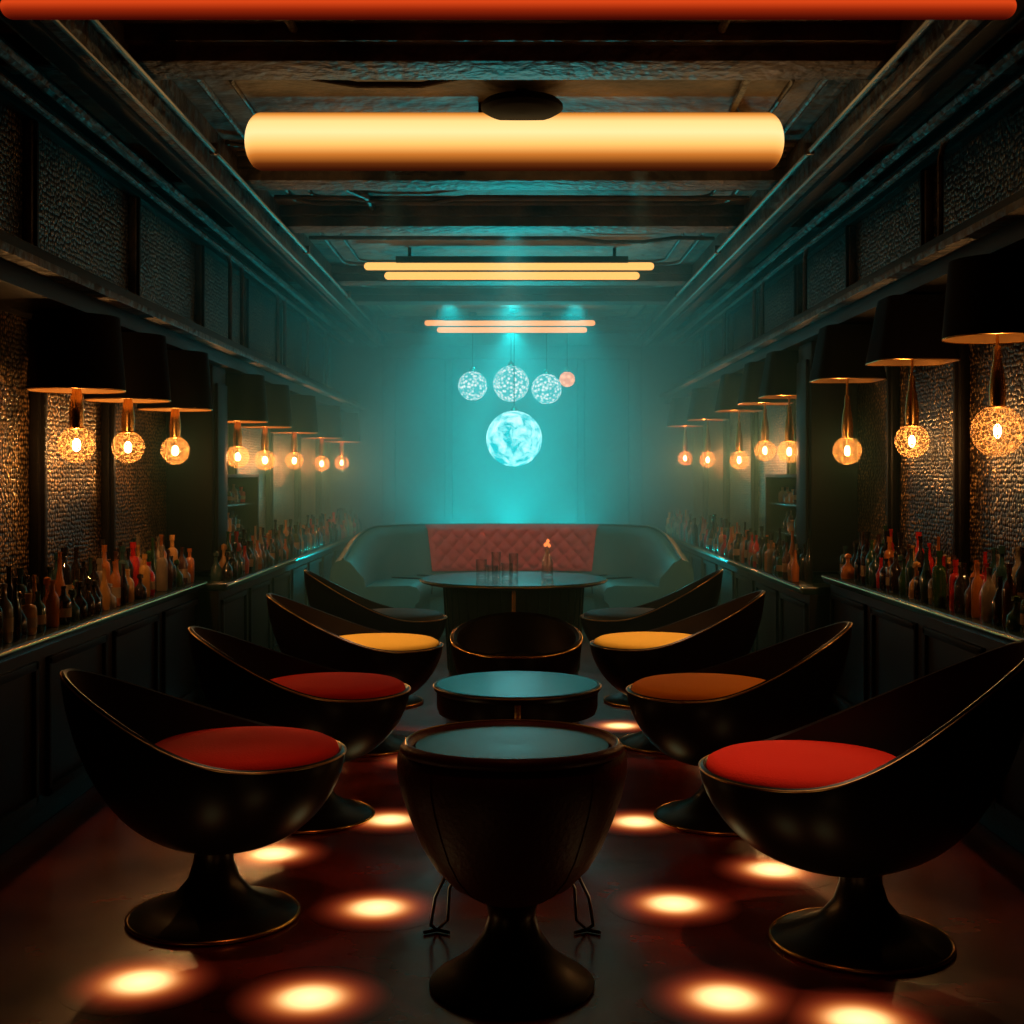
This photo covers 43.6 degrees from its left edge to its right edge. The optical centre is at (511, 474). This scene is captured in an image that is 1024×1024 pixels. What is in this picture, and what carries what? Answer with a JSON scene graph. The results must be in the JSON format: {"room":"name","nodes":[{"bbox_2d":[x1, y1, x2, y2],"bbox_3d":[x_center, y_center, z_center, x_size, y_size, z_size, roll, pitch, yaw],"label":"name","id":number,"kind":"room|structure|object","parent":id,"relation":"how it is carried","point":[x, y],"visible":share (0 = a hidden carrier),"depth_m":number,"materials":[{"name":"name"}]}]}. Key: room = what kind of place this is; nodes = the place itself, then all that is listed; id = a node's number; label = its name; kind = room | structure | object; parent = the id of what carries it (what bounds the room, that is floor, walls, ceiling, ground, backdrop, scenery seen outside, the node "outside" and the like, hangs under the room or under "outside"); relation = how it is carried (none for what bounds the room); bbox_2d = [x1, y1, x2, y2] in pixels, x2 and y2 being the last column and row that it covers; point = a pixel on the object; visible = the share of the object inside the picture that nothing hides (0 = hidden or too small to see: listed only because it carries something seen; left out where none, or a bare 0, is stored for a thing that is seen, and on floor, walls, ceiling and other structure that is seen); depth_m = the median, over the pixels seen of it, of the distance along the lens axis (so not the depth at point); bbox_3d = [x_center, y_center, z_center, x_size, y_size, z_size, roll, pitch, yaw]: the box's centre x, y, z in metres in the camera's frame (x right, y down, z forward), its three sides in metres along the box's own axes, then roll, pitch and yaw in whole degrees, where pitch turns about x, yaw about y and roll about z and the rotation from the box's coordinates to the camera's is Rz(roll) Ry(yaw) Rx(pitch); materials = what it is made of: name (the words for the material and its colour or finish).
{"room":"entertainment venue","nodes":[
{"label":"entertainment venue","id":0,"kind":"room"},
{"bbox_2d":[0,103,330,597],"bbox_3d":[-1.950,-0.150,6.100,0.100,2.800,14.600,0,0,0],"label":"wall","id":1,"kind":"structure","parent":0,"point":[84,217],"depth_m":5.85,"materials":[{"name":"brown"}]},
{"bbox_2d":[26,312,125,450],"bbox_3d":[-1.650,-0.325,4.850,0.361,0.560,0.361,0,0,0],"label":"pendant lamp","id":2,"kind":"object","parent":1,"relation":"hanging from","point":[76,354],"visible":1,"depth_m":4.71,"materials":[{"name":"black fabric"}]},
{"bbox_2d":[84,332,170,452],"bbox_3d":[-1.650,-0.328,5.500,0.361,0.555,0.361,0,0,0],"label":"pendant lamp","id":3,"kind":"object","parent":1,"relation":"hanging from","point":[146,369],"visible":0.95,"depth_m":5.39,"materials":[{"name":"black metal"}]},
{"bbox_2d":[137,350,212,454],"bbox_3d":[-1.650,-0.328,6.270,0.361,0.555,0.361,0,0,0],"label":"pendant lamp","id":4,"kind":"object","parent":1,"relation":"hanging from","point":[189,371],"visible":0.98,"depth_m":6.15,"materials":[{"name":"black metal"}]},
{"bbox_2d":[23,120,328,599],"bbox_3d":[-1.760,-0.425,7.600,0.280,1.910,10.660,0,0,0],"label":"trim","id":5,"kind":"structure","parent":1,"relation":"attached to","point":[197,476],"depth_m":7.02,"materials":[{"name":"paint"}]},
{"bbox_2d":[0,64,364,416],"bbox_3d":[-1.720,-1.079,6.100,0.360,0.939,14.580,0,0,0],"label":"trim","id":6,"kind":"structure","parent":1,"relation":"attached to","point":[33,280],"depth_m":5.50,"materials":[{"name":"black wood"}]},
{"bbox_2d":[225,374,267,460],"bbox_3d":[-1.650,-0.323,7.700,0.361,0.565,0.361,0,0,0],"label":"pendant lamp","id":7,"kind":"object","parent":1,"relation":"hanging from","point":[247,403],"visible":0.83,"depth_m":7.57,"materials":[{"name":"black"}]},
{"bbox_2d":[241,384,291,463],"bbox_3d":[-1.650,-0.318,8.550,0.361,0.575,0.361,0,0,0],"label":"pendant lamp","id":8,"kind":"object","parent":1,"relation":"hanging from","point":[277,395],"visible":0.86,"depth_m":8.43,"materials":[{"name":"black"}]},
{"bbox_2d":[270,395,317,463],"bbox_3d":[-1.650,-0.323,9.700,0.361,0.565,0.361,0,0,0],"label":"pendant lamp","id":9,"kind":"object","parent":1,"relation":"hanging from","point":[303,407],"visible":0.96,"depth_m":9.57,"materials":[{"name":"black"}]},
{"bbox_2d":[301,405,342,465],"bbox_3d":[-1.650,-0.318,11.100,0.361,0.575,0.361,0,0,0],"label":"pendant lamp","id":10,"kind":"object","parent":1,"relation":"hanging from","point":[328,416],"visible":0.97,"depth_m":10.96,"materials":[{"name":"black"}]},
{"bbox_2d":[324,412,359,464],"bbox_3d":[-1.650,-0.328,12.400,0.361,0.555,0.361,0,0,0],"label":"pendant lamp","id":11,"kind":"object","parent":1,"relation":"hanging from","point":[350,431],"visible":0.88,"depth_m":12.28,"materials":[{"name":"black metal"}]},
{"bbox_2d":[0,635,1023,1023],"bbox_3d":[0.000,1.300,6.100,4.000,0.100,14.800,0,0,0],"label":"floor","id":12,"kind":"structure","parent":0,"point":[68,888],"depth_m":3.62,"materials":[{"name":"red paint"}]},
{"bbox_2d":[0,580,207,854],"bbox_3d":[-1.745,0.900,2.950,0.308,0.700,7.500,0,0,0],"label":"bar counter","id":13,"kind":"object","parent":12,"relation":"on","point":[142,642],"depth_m":4.65,"materials":[{"name":"black wood"}]},
{"bbox_2d":[0,534,193,645],"bbox_3d":[-1.730,0.416,4.882,0.224,0.266,3.441,0,0,0],"label":"liquor bottles","id":14,"kind":"object","parent":13,"relation":"on","point":[70,594],"visible":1,"depth_m":5.13,"materials":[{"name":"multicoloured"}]},
{"bbox_2d":[56,952,224,1015],"bbox_3d":[-0.912,1.249,3.156,0.400,0.001,0.400,0,0,0],"label":"floor light","id":15,"kind":"object","parent":12,"relation":"on","point":[146,982],"visible":1,"depth_m":3.14,"materials":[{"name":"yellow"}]},
{"bbox_2d":[59,668,346,946],"bbox_3d":[-0.878,0.904,3.629,0.812,0.692,0.587,0,0,4],"label":"lounge chair","id":16,"kind":"object","parent":12,"relation":"on","point":[212,785],"visible":1,"depth_m":3.48,"materials":[{"name":"black plastic"}]},
{"bbox_2d":[194,530,362,707],"bbox_3d":[-1.695,0.910,9.960,0.408,0.680,6.480,0,0,0],"label":"bar counter","id":17,"kind":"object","parent":12,"relation":"on","point":[238,607],"depth_m":7.71,"materials":[{"name":"black wood"}]},
{"bbox_2d":[194,474,258,572],"bbox_3d":[-1.788,0.281,7.960,0.217,0.573,1.080,0,0,0],"label":"bar cabinet","id":18,"kind":"object","parent":17,"relation":"on","point":[243,489],"visible":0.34,"depth_m":8.47,"materials":[{"name":"black wood"}]},
{"bbox_2d":[210,508,361,579],"bbox_3d":[-1.576,0.436,9.906,0.150,0.267,5.994,0,0,0],"label":"liquor bottles","id":19,"kind":"object","parent":17,"relation":"on","point":[244,556],"visible":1,"depth_m":8.43,"materials":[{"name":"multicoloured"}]},
{"bbox_2d":[234,837,334,872],"bbox_3d":[-0.785,1.249,4.222,0.400,0.001,0.400,0,0,0],"label":"floor light","id":20,"kind":"object","parent":12,"relation":"on","point":[289,853],"visible":0.8,"depth_m":4.19,"materials":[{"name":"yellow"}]},
{"bbox_2d":[188,626,410,834],"bbox_3d":[-0.779,0.904,4.684,0.812,0.692,0.587,0,0,2],"label":"lounge chair","id":21,"kind":"object","parent":12,"relation":"on","point":[239,677],"visible":0.71,"depth_m":4.53,"materials":[{"name":"black plastic"}]},
{"bbox_2d":[224,966,393,1023],"bbox_3d":[-0.483,1.249,3.059,0.400,0.001,0.400,0,0,0],"label":"floor light","id":22,"kind":"object","parent":12,"relation":"on","point":[306,994],"visible":1,"depth_m":3.07,"materials":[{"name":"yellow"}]},
{"bbox_2d":[266,593,443,756],"bbox_3d":[-0.724,0.899,5.900,0.812,0.702,0.585,0,0,0],"label":"lounge chair","id":23,"kind":"object","parent":12,"relation":"on","point":[302,631],"visible":0.56,"depth_m":5.73,"materials":[{"name":"black plastic"}]},
{"bbox_2d":[303,569,447,707],"bbox_3d":[-0.748,0.884,7.035,0.782,0.732,0.588,0,0,-8],"label":"lounge chair","id":24,"kind":"object","parent":12,"relation":"on","point":[324,595],"visible":0.46,"depth_m":6.86,"materials":[{"name":"black plastic"}]},
{"bbox_2d":[307,886,445,932],"bbox_3d":[-0.390,1.249,3.695,0.400,0.001,0.400,0,0,0],"label":"floor light","id":25,"kind":"object","parent":12,"relation":"on","point":[369,909],"visible":1,"depth_m":3.69,"materials":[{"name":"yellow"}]},
{"bbox_2d":[345,806,415,834],"bbox_3d":[-0.442,1.249,4.638,0.400,0.001,0.400,0,0,0],"label":"floor light","id":26,"kind":"object","parent":12,"relation":"on","point":[387,820],"visible":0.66,"depth_m":4.59,"materials":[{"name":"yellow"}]},
{"bbox_2d":[370,753,397,769],"bbox_3d":[-0.420,1.249,5.600,0.400,0.001,0.400,0,0,0],"label":"floor light","id":27,"kind":"object","parent":12,"relation":"on","point":[389,762],"visible":0.2,"depth_m":5.58,"materials":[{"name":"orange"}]},
{"bbox_2d":[397,719,626,1018],"bbox_3d":[0.000,0.944,3.181,0.562,0.613,0.646,0,0,0],"label":"pedestal table","id":28,"kind":"object","parent":12,"relation":"on","point":[511,813],"visible":1,"depth_m":2.98,"materials":[{"name":"black plastic"}]},
{"bbox_2d":[330,523,693,635],"bbox_3d":[0.000,0.825,9.965,2.642,0.850,1.432,0,0,0],"label":"sofa","id":29,"kind":"object","parent":12,"relation":"on","point":[386,565],"visible":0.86,"depth_m":10.25,"materials":[{"name":"teal leather"}]},
{"bbox_2d":[420,571,607,675],"bbox_3d":[0.010,0.947,8.000,1.173,0.606,1.173,0,0,0],"label":"round table","id":30,"kind":"object","parent":12,"relation":"on","point":[467,597],"visible":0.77,"depth_m":7.69,"materials":[{"name":"black wood"}]},
{"bbox_2d":[476,552,517,579],"bbox_3d":[-0.069,0.563,7.968,0.293,0.160,0.231,0,0,-33],"label":"glasses","id":31,"kind":"object","parent":30,"relation":"on","point":[500,552],"visible":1,"depth_m":7.95,"materials":[{"name":"clear glass"}]},
{"bbox_2d":[541,539,550,577],"bbox_3d":[0.220,0.520,8.000,0.076,0.246,0.076,0,0,0],"label":"glass bud vase","id":32,"kind":"object","parent":30,"relation":"on","point":[547,544],"visible":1,"depth_m":8.00,"materials":[{"name":"brown"}]},
{"bbox_2d":[450,612,582,674],"bbox_3d":[0.020,0.953,5.850,0.608,0.595,0.579,0,0,0],"label":"tub chair","id":33,"kind":"object","parent":12,"relation":"on","point":[506,641],"visible":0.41,"depth_m":6.00,"materials":[{"name":"black"}]},
{"bbox_2d":[433,671,601,722],"bbox_3d":[0.020,1.023,4.900,0.645,0.454,0.645,0,0,0],"label":"coffee table","id":34,"kind":"object","parent":12,"relation":"on","point":[533,695],"visible":0.73,"depth_m":4.71,"materials":[{"name":"black"}]},
{"bbox_2d":[581,718,641,733],"bbox_3d":[0.538,1.249,6.375,0.400,0.001,0.400,0,0,0],"label":"floor light","id":35,"kind":"object","parent":12,"relation":"on","point":[612,725],"visible":0.75,"depth_m":6.38,"materials":[{"name":"yellow"}]},
{"bbox_2d":[608,807,684,837],"bbox_3d":[0.450,1.249,4.611,0.400,0.001,0.400,0,0,0],"label":"floor light","id":36,"kind":"object","parent":12,"relation":"on","point":[629,821],"visible":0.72,"depth_m":4.56,"materials":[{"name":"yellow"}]},
{"bbox_2d":[580,569,722,707],"bbox_3d":[0.768,0.884,7.065,0.782,0.732,0.588,0,0,8],"label":"lounge chair","id":37,"kind":"object","parent":12,"relation":"on","point":[701,595],"visible":0.53,"depth_m":6.89,"materials":[{"name":"black"}]},
{"bbox_2d":[605,882,743,927],"bbox_3d":[0.472,1.249,3.730,0.400,0.001,0.400,0,0,0],"label":"floor light","id":38,"kind":"object","parent":12,"relation":"on","point":[660,904],"visible":1,"depth_m":3.72,"materials":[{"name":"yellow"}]},
{"bbox_2d":[589,590,765,754],"bbox_3d":[0.769,0.894,5.950,0.812,0.712,0.585,0,0,0],"label":"lounge chair","id":39,"kind":"object","parent":12,"relation":"on","point":[727,631],"visible":0.63,"depth_m":5.78,"materials":[{"name":"black plastic"}]},
{"bbox_2d":[641,966,800,1023],"bbox_3d":[0.509,1.249,3.059,0.400,0.001,0.400,0,0,0],"label":"floor light","id":40,"kind":"object","parent":12,"relation":"on","point":[697,994],"visible":1,"depth_m":3.07,"materials":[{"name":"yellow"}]},
{"bbox_2d":[626,621,852,835],"bbox_3d":[0.829,0.894,4.665,0.822,0.712,0.585,0,0,-2],"label":"lounge chair","id":41,"kind":"object","parent":12,"relation":"on","point":[788,685],"visible":0.8,"depth_m":4.50,"materials":[{"name":"black plastic"}]},
{"bbox_2d":[662,531,837,715],"bbox_3d":[1.695,0.915,9.910,0.408,0.670,6.580,0,0,0],"label":"countertop","id":42,"kind":"structure","parent":12,"relation":"on","point":[791,609],"depth_m":7.57,"materials":[{"name":"black wood"}]},
{"bbox_2d":[665,508,812,581],"bbox_3d":[1.576,0.444,9.882,0.144,0.270,5.913,0,0,0],"label":"liquor bottles","id":43,"kind":"object","parent":42,"relation":"on","point":[779,559],"visible":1,"depth_m":8.37,"materials":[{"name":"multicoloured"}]},
{"bbox_2d":[765,474,838,574],"bbox_3d":[1.788,0.286,7.960,0.217,0.583,1.080,0,0,0],"label":"bar cabinet","id":44,"kind":"object","parent":42,"relation":"on","point":[780,489],"visible":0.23,"depth_m":8.47,"materials":[{"name":"black wood"}]},
{"bbox_2d":[709,851,836,889],"bbox_3d":[0.826,1.249,4.051,0.400,0.001,0.400,0,0,0],"label":"floor light","id":45,"kind":"object","parent":12,"relation":"on","point":[754,869],"visible":0.84,"depth_m":4.01,"materials":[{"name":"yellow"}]},
{"bbox_2d":[698,640,1023,975],"bbox_3d":[0.945,0.847,3.468,0.902,0.806,0.602,0,0,-21],"label":"lounge chair","id":46,"kind":"object","parent":12,"relation":"on","point":[886,783],"visible":1,"depth_m":3.29,"materials":[{"name":"black plastic"}]},
{"bbox_2d":[783,986,948,1023],"bbox_3d":[0.797,1.249,2.930,0.400,0.001,0.400,0,0,0],"label":"floor light","id":47,"kind":"object","parent":12,"relation":"on","point":[825,1004],"visible":1,"depth_m":3.00,"materials":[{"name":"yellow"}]},
{"bbox_2d":[821,574,1023,854],"bbox_3d":[1.745,0.880,2.900,0.308,0.740,7.400,0,0,0],"label":"countertop","id":48,"kind":"structure","parent":12,"relation":"on","point":[896,640],"depth_m":5.28,"materials":[{"name":"black wood"}]},
{"bbox_2d":[840,525,1023,632],"bbox_3d":[1.730,0.376,4.820,0.227,0.266,3.318,0,0,0],"label":"liquor bottles","id":49,"kind":"object","parent":48,"relation":"on","point":[995,596],"visible":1,"depth_m":4.96,"materials":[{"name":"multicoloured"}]},
{"bbox_2d":[0,19,1023,319],"bbox_3d":[0.000,-1.600,6.100,4.000,0.100,14.800,0,0,0],"label":"ceiling","id":50,"kind":"structure","parent":0,"point":[263,95],"depth_m":5.46,"materials":[{"name":"concrete"}]},
{"bbox_2d":[458,312,486,400],"bbox_3d":[-0.375,-1.129,12.200,0.280,0.839,0.280,0,0,0],"label":"globe pendant light","id":51,"kind":"object","parent":50,"relation":"hanging from","point":[472,385],"visible":1,"depth_m":12.11,"materials":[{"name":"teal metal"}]},
{"bbox_2d":[0,0,1016,19],"bbox_3d":[-0.010,-1.291,3.530,2.800,0.068,0.060,0,0,0],"label":"strip light","id":52,"kind":"object","parent":50,"relation":"attached to","point":[11,9],"visible":1,"depth_m":3.50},
{"bbox_2d":[364,248,653,279],"bbox_3d":[-0.020,-1.441,8.740,1.980,0.215,0.060,0,0,0],"label":"ceiling light","id":53,"kind":"object","parent":50,"relation":"attached to","point":[409,262],"depth_m":8.71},
{"bbox_2d":[425,310,594,332],"bbox_3d":[-0.020,-1.441,12.000,1.600,0.215,0.060,0,0,0],"label":"ceiling light","id":54,"kind":"object","parent":50,"relation":"attached to","point":[448,320],"depth_m":11.97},
{"bbox_2d":[493,314,528,401],"bbox_3d":[-0.010,-1.127,12.350,0.350,0.844,0.350,0,0,0],"label":"globe pendant light","id":55,"kind":"object","parent":50,"relation":"hanging from","point":[503,381],"visible":0.94,"depth_m":12.23,"materials":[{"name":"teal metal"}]},
{"bbox_2d":[0,0,1023,346],"bbox_3d":[0.000,-1.437,6.050,3.600,0.224,14.500,0,0,0],"label":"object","id":56,"kind":"structure","parent":50,"relation":"attached to","point":[167,53],"depth_m":4.76,"materials":[{"name":"paint"}]},
{"bbox_2d":[0,20,1023,385],"bbox_3d":[0.000,-1.173,6.040,3.532,0.746,14.480,0,0,0],"label":"conduit","id":57,"kind":"object","parent":50,"relation":"attached to","point":[9,54],"visible":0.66,"depth_m":6.04,"materials":[{"name":"grey metal"}]},
{"bbox_2d":[183,20,840,319],"bbox_3d":[0.000,-1.542,7.025,2.468,0.028,11.198,0,0,0],"label":"trim","id":58,"kind":"structure","parent":50,"relation":"attached to","point":[202,83],"depth_m":7.25,"materials":[{"name":"paint"}]},
{"bbox_2d":[486,309,541,466],"bbox_3d":[0.020,-0.814,12.000,0.524,1.471,0.524,0,0,0],"label":"pendant","id":59,"kind":"object","parent":50,"relation":"hanging from","point":[513,438],"visible":1,"depth_m":11.82,"materials":[{"name":"teal glass"}]},
{"bbox_2d":[245,88,783,170],"bbox_3d":[0.010,-1.412,5.223,2.250,0.277,0.455,0,0,0],"label":"ceiling light","id":60,"kind":"object","parent":50,"relation":"attached to","point":[521,129],"depth_m":5.26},
{"bbox_2d":[531,312,561,403],"bbox_3d":[0.330,-1.112,12.200,0.290,0.874,0.290,0,0,0],"label":"globe pendant light","id":61,"kind":"object","parent":50,"relation":"hanging from","point":[546,388],"visible":1,"depth_m":12.11,"materials":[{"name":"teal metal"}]},
{"bbox_2d":[559,313,574,386],"bbox_3d":[0.530,-1.197,12.300,0.150,0.704,0.150,0,0,0],"label":"globe pendant light","id":62,"kind":"object","parent":50,"relation":"hanging from","point":[567,379],"visible":0.99,"depth_m":12.26,"materials":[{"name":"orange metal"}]},
{"bbox_2d":[331,332,692,522],"bbox_3d":[0.000,-0.150,13.450,3.800,2.800,0.100,0,0,0],"label":"wall","id":63,"kind":"structure","parent":0,"point":[543,489],"depth_m":13.40,"materials":[{"name":"teal paint"}]},
{"bbox_2d":[332,345,691,530],"bbox_3d":[0.000,-0.050,13.364,3.760,2.600,0.069,0,0,0],"label":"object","id":64,"kind":"structure","parent":63,"relation":"attached to","point":[632,469],"depth_m":13.37,"materials":[{"name":"teal paint"}]},
{"bbox_2d":[693,103,1023,576],"bbox_3d":[1.950,-0.150,6.100,0.100,2.800,14.600,0,0,0],"label":"wall","id":65,"kind":"structure","parent":0,"point":[989,169],"depth_m":5.94,"materials":[{"name":"brown stone"}]},
{"bbox_2d":[667,398,703,460],"bbox_3d":[1.650,-0.412,12.200,0.331,0.645,0.331,0,0,0],"label":"pendant lamp","id":66,"kind":"object","parent":65,"relation":"hanging from","point":[679,407],"visible":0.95,"depth_m":12.07,"materials":[{"name":"black"}]},
{"bbox_2d":[686,388,728,461],"bbox_3d":[1.650,-0.398,10.800,0.331,0.675,0.331,0,0,0],"label":"pendant lamp","id":67,"kind":"object","parent":65,"relation":"hanging from","point":[702,404],"visible":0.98,"depth_m":10.67,"materials":[{"name":"black"}]},
{"bbox_2d":[714,373,763,462],"bbox_3d":[1.650,-0.388,9.300,0.331,0.695,0.331,0,0,0],"label":"pendant lamp","id":68,"kind":"object","parent":65,"relation":"hanging from","point":[729,386],"visible":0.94,"depth_m":9.18,"materials":[{"name":"black metal"}]},
{"bbox_2d":[737,362,793,453],"bbox_3d":[1.650,-0.412,8.350,0.331,0.645,0.331,0,0,0],"label":"pendant lamp","id":69,"kind":"object","parent":65,"relation":"hanging from","point":[753,371],"visible":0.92,"depth_m":8.23,"materials":[{"name":"black metal"}]},
{"bbox_2d":[758,351,798,455],"bbox_3d":[1.650,-0.403,7.620,0.331,0.665,0.331,0,0,0],"label":"pendant lamp","id":70,"kind":"object","parent":65,"relation":"hanging from","point":[778,381],"visible":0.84,"depth_m":7.49,"materials":[{"name":"black metal"}]},
{"bbox_2d":[702,169,968,575],"bbox_3d":[1.760,-0.425,7.155,0.280,1.910,10.570,0,0,0],"label":"trim","id":71,"kind":"structure","parent":65,"relation":"attached to","point":[826,478],"depth_m":7.02,"materials":[{"name":"paint"}]},
{"bbox_2d":[659,64,1023,403],"bbox_3d":[1.720,-1.145,6.100,0.360,0.809,14.580,0,0,0],"label":"trim","id":72,"kind":"structure","parent":65,"relation":"attached to","point":[999,228],"depth_m":5.69,"materials":[{"name":"black wood"}]},
{"bbox_2d":[809,324,886,455],"bbox_3d":[1.650,-0.393,6.300,0.331,0.685,0.331,0,0,0],"label":"pendant lamp","id":73,"kind":"object","parent":65,"relation":"hanging from","point":[841,350],"visible":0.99,"depth_m":6.17,"materials":[{"name":"black metal"}]},
{"bbox_2d":[865,294,960,446],"bbox_3d":[1.650,-0.403,5.280,0.331,0.665,0.331,0,0,0],"label":"pendant lamp","id":74,"kind":"object","parent":65,"relation":"hanging from","point":[907,329],"visible":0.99,"depth_m":5.15,"materials":[{"name":"black"}]},
{"bbox_2d":[941,253,1023,437],"bbox_3d":[1.650,-0.399,4.350,0.361,0.673,0.361,0,0,0],"label":"pendant lamp","id":75,"kind":"object","parent":65,"relation":"hanging from","point":[984,298],"visible":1,"depth_m":4.23,"materials":[{"name":"black fabric"}]}
]}

